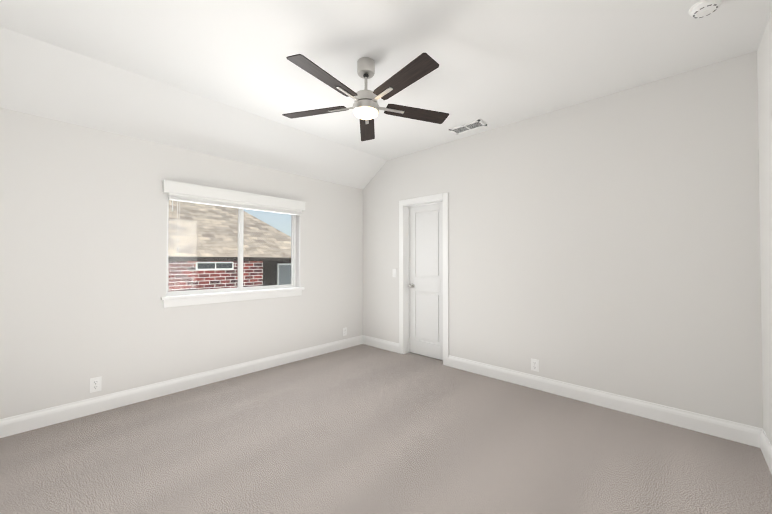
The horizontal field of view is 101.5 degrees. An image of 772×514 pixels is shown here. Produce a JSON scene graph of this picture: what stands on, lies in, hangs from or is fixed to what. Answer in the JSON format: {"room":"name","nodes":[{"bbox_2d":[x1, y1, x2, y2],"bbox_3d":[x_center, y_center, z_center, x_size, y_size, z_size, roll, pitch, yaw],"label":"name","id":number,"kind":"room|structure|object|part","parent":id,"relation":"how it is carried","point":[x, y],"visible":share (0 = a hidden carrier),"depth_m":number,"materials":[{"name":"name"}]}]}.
{"room":"empty bedroom","nodes":[
{"label":"empty bedroom","id":0,"kind":"room"},
{"bbox_2d":[0,107,362,418],"bbox_3d":[-1.760,0.124,3.489,0.160,2.380,4.260,-1,-1,43],"label":"wall","id":1,"kind":"structure","parent":0,"point":[83,235],"depth_m":2.76,"materials":[{"name":"white paint"}]},
{"bbox_2d":[90,376,101,392],"bbox_3d":[-2.427,1.067,2.635,0.010,0.116,0.072,-1,-1,43],"label":"electrical outlet","id":2,"kind":"object","parent":1,"relation":"attached to","point":[95,384],"visible":1,"depth_m":2.63,"materials":[{"name":"white plastic"}]},
{"bbox_2d":[0,335,362,437],"bbox_3d":[-1.695,1.248,3.414,0.016,0.130,3.940,-1,-1,43],"label":"baseboard","id":3,"kind":"structure","parent":1,"relation":"attached to","point":[14,425],"depth_m":2.89,"materials":[{"name":"white paint"}]},
{"bbox_2d":[166,194,295,295],"bbox_3d":[-1.692,-0.112,3.620,0.075,0.995,1.440,-1,-1,43],"label":"window","id":4,"kind":"structure","parent":1,"relation":"in","point":[240,233],"depth_m":3.61,"materials":[{"name":"white plastic"}]},
{"bbox_2d":[162,179,305,250],"bbox_3d":[-1.575,-0.383,3.515,0.082,0.665,1.524,-1,-1,43],"label":"window blinds","id":5,"kind":"object","parent":4,"relation":"attached to","point":[177,191],"visible":1,"depth_m":3.36,"materials":[{"name":"white"}]},
{"bbox_2d":[161,287,304,307],"bbox_3d":[-1.620,0.435,3.546,0.140,0.105,1.530,-1,-1,43],"label":"window sill","id":6,"kind":"structure","parent":1,"relation":"attached to","point":[195,299],"depth_m":3.39,"materials":[{"name":"white paint"}]},
{"bbox_2d":[343,327,346,335],"bbox_3d":[-0.600,1.089,4.596,0.010,0.116,0.072,-1,-1,43],"label":"electrical outlet","id":7,"kind":"object","parent":1,"relation":"attached to","point":[345,331],"visible":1,"depth_m":4.60,"materials":[{"name":"white plastic"}]},
{"bbox_2d":[0,27,386,188],"bbox_3d":[-1.624,-1.339,3.273,0.680,0.540,4.100,-1,-1,43],"label":"ceiling","id":8,"kind":"structure","parent":0,"point":[43,79],"depth_m":2.72,"materials":[{"name":"white paint"}]},
{"bbox_2d":[0,344,771,513],"bbox_3d":[-0.241,1.355,2.057,4.310,0.120,4.260,-1,-1,43],"label":"floor","id":9,"kind":"structure","parent":0,"point":[362,429],"depth_m":2.07,"materials":[{"name":"carpet"}]},
{"bbox_2d":[0,0,771,159],"bbox_3d":[-0.047,-1.529,1.806,3.630,0.200,4.100,-1,-1,43],"label":"ceiling","id":10,"kind":"structure","parent":0,"point":[501,63],"depth_m":2.14,"materials":[{"name":"white paint"}]},
{"bbox_2d":[282,53,448,140],"bbox_3d":[-0.145,-1.223,2.270,1.283,0.398,1.283,-1,-1,43],"label":"ceiling fan","id":11,"kind":"object","parent":10,"relation":"hanging from","point":[366,108],"visible":1,"depth_m":2.22,"materials":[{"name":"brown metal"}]},
{"bbox_3d":[-0.495,-1.105,2.403,0.605,0.014,0.132,0,11,16],"label":"blade","id":12,"kind":"part","parent":11,"relation":"part of","materials":[{"name":"brown wood"}]},
{"bbox_3d":[-0.350,-1.110,2.002,0.132,0.014,0.605,14,7,33],"label":"blade","id":13,"kind":"part","parent":11,"relation":"part of","materials":[{"name":"brown wood"}]},
{"bbox_3d":[-0.158,-1.101,2.665,0.132,0.014,0.605,-12,0,-2],"label":"blade","id":14,"kind":"part","parent":11,"relation":"part of","materials":[{"name":"brown wood"}]},
{"bbox_3d":[0.076,-1.110,2.017,0.132,0.014,0.605,16,-10,-37],"label":"blade","id":15,"kind":"part","parent":11,"relation":"part of","materials":[{"name":"brown wood"}]},
{"bbox_3d":[0.195,-1.104,2.426,0.605,0.014,0.132,0,-13,-20],"label":"blade","id":16,"kind":"part","parent":11,"relation":"part of","materials":[{"name":"brown wood"}]},
{"bbox_2d":[449,119,486,134],"bbox_3d":[0.883,-1.401,3.411,0.360,0.012,0.170,-1,-1,43],"label":"ceiling vent","id":17,"kind":"object","parent":10,"relation":"in","point":[470,126],"visible":0.96,"depth_m":3.40,"materials":[{"name":"grey metal"}]},
{"bbox_2d":[689,0,721,17],"bbox_3d":[1.811,-1.407,1.788,0.136,0.042,0.136,-1,-1,43],"label":"smoke detector","id":18,"kind":"object","parent":10,"relation":"attached to","point":[701,8],"visible":1,"depth_m":1.77,"materials":[{"name":"white plastic"}]},
{"bbox_2d":[363,51,762,428],"bbox_3d":[1.156,-0.145,3.577,4.310,2.920,0.160,-1,-1,43],"label":"wall","id":19,"kind":"structure","parent":0,"point":[610,243],"depth_m":2.73,"materials":[{"name":"white paint"}]},
{"bbox_2d":[363,335,398,352],"bbox_3d":[-0.081,1.264,4.591,0.739,0.130,0.016,-1,-1,43],"label":"baseboard","id":20,"kind":"structure","parent":19,"relation":"attached to","point":[382,344],"depth_m":4.57,"materials":[{"name":"white paint"}]},
{"bbox_2d":[392,269,396,276],"bbox_3d":[0.117,0.227,4.423,0.072,0.116,0.013,-1,-1,43],"label":"light switch","id":21,"kind":"object","parent":19,"relation":"attached to","point":[394,272],"visible":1,"depth_m":4.42,"materials":[{"name":"white plastic"}]},
{"bbox_2d":[399,192,448,365],"bbox_3d":[0.525,0.270,4.149,0.780,2.105,0.178,-1,-1,43],"label":"door frame","id":22,"kind":"structure","parent":19,"relation":"attached to","point":[435,197],"depth_m":4.30,"materials":[{"name":"white paint"}]},
{"bbox_2d":[409,203,442,359],"bbox_3d":[0.533,0.306,4.157,0.614,2.010,0.105,-1,-1,43],"label":"door","id":23,"kind":"structure","parent":19,"relation":"in","point":[425,280],"depth_m":4.18,"materials":[{"name":"white paint"}]},
{"bbox_2d":[531,358,538,371],"bbox_3d":[1.482,1.077,3.141,0.072,0.116,0.010,-1,-1,43],"label":"electrical outlet","id":24,"kind":"object","parent":19,"relation":"attached to","point":[534,364],"visible":1,"depth_m":3.14,"materials":[{"name":"white plastic"}]},
{"bbox_2d":[448,355,761,447],"bbox_3d":[1.654,1.242,2.974,2.465,0.130,0.016,-1,-1,43],"label":"baseboard","id":25,"kind":"structure","parent":19,"relation":"attached to","point":[729,430],"depth_m":2.64,"materials":[{"name":"white paint"}]},
{"bbox_2d":[757,11,771,445],"bbox_3d":[1.277,-0.184,0.663,0.160,2.920,4.260,-1,-1,43],"label":"wall","id":26,"kind":"structure","parent":0,"point":[764,63],"depth_m":2.00,"materials":[{"name":"white paint"}]},
{"bbox_2d":[760,429,771,473],"bbox_3d":[1.207,1.212,0.699,0.016,0.130,3.924,-1,-1,43],"label":"baseboard","id":27,"kind":"structure","parent":26,"relation":"attached to","point":[765,447],"depth_m":2.00,"materials":[{"name":"white paint"}]},
{"label":"outside","id":28,"kind":"structure","parent":0,"visible":0},
{"bbox_2d":[168,200,290,291],"bbox_3d":[-7.737,0.944,7.654,13.400,8.052,17.000,-1,-1,43],"label":"house","id":29,"kind":"structure","parent":28,"point":[218,216],"depth_m":6.95,"materials":[{"name":"brick"}]}
]}

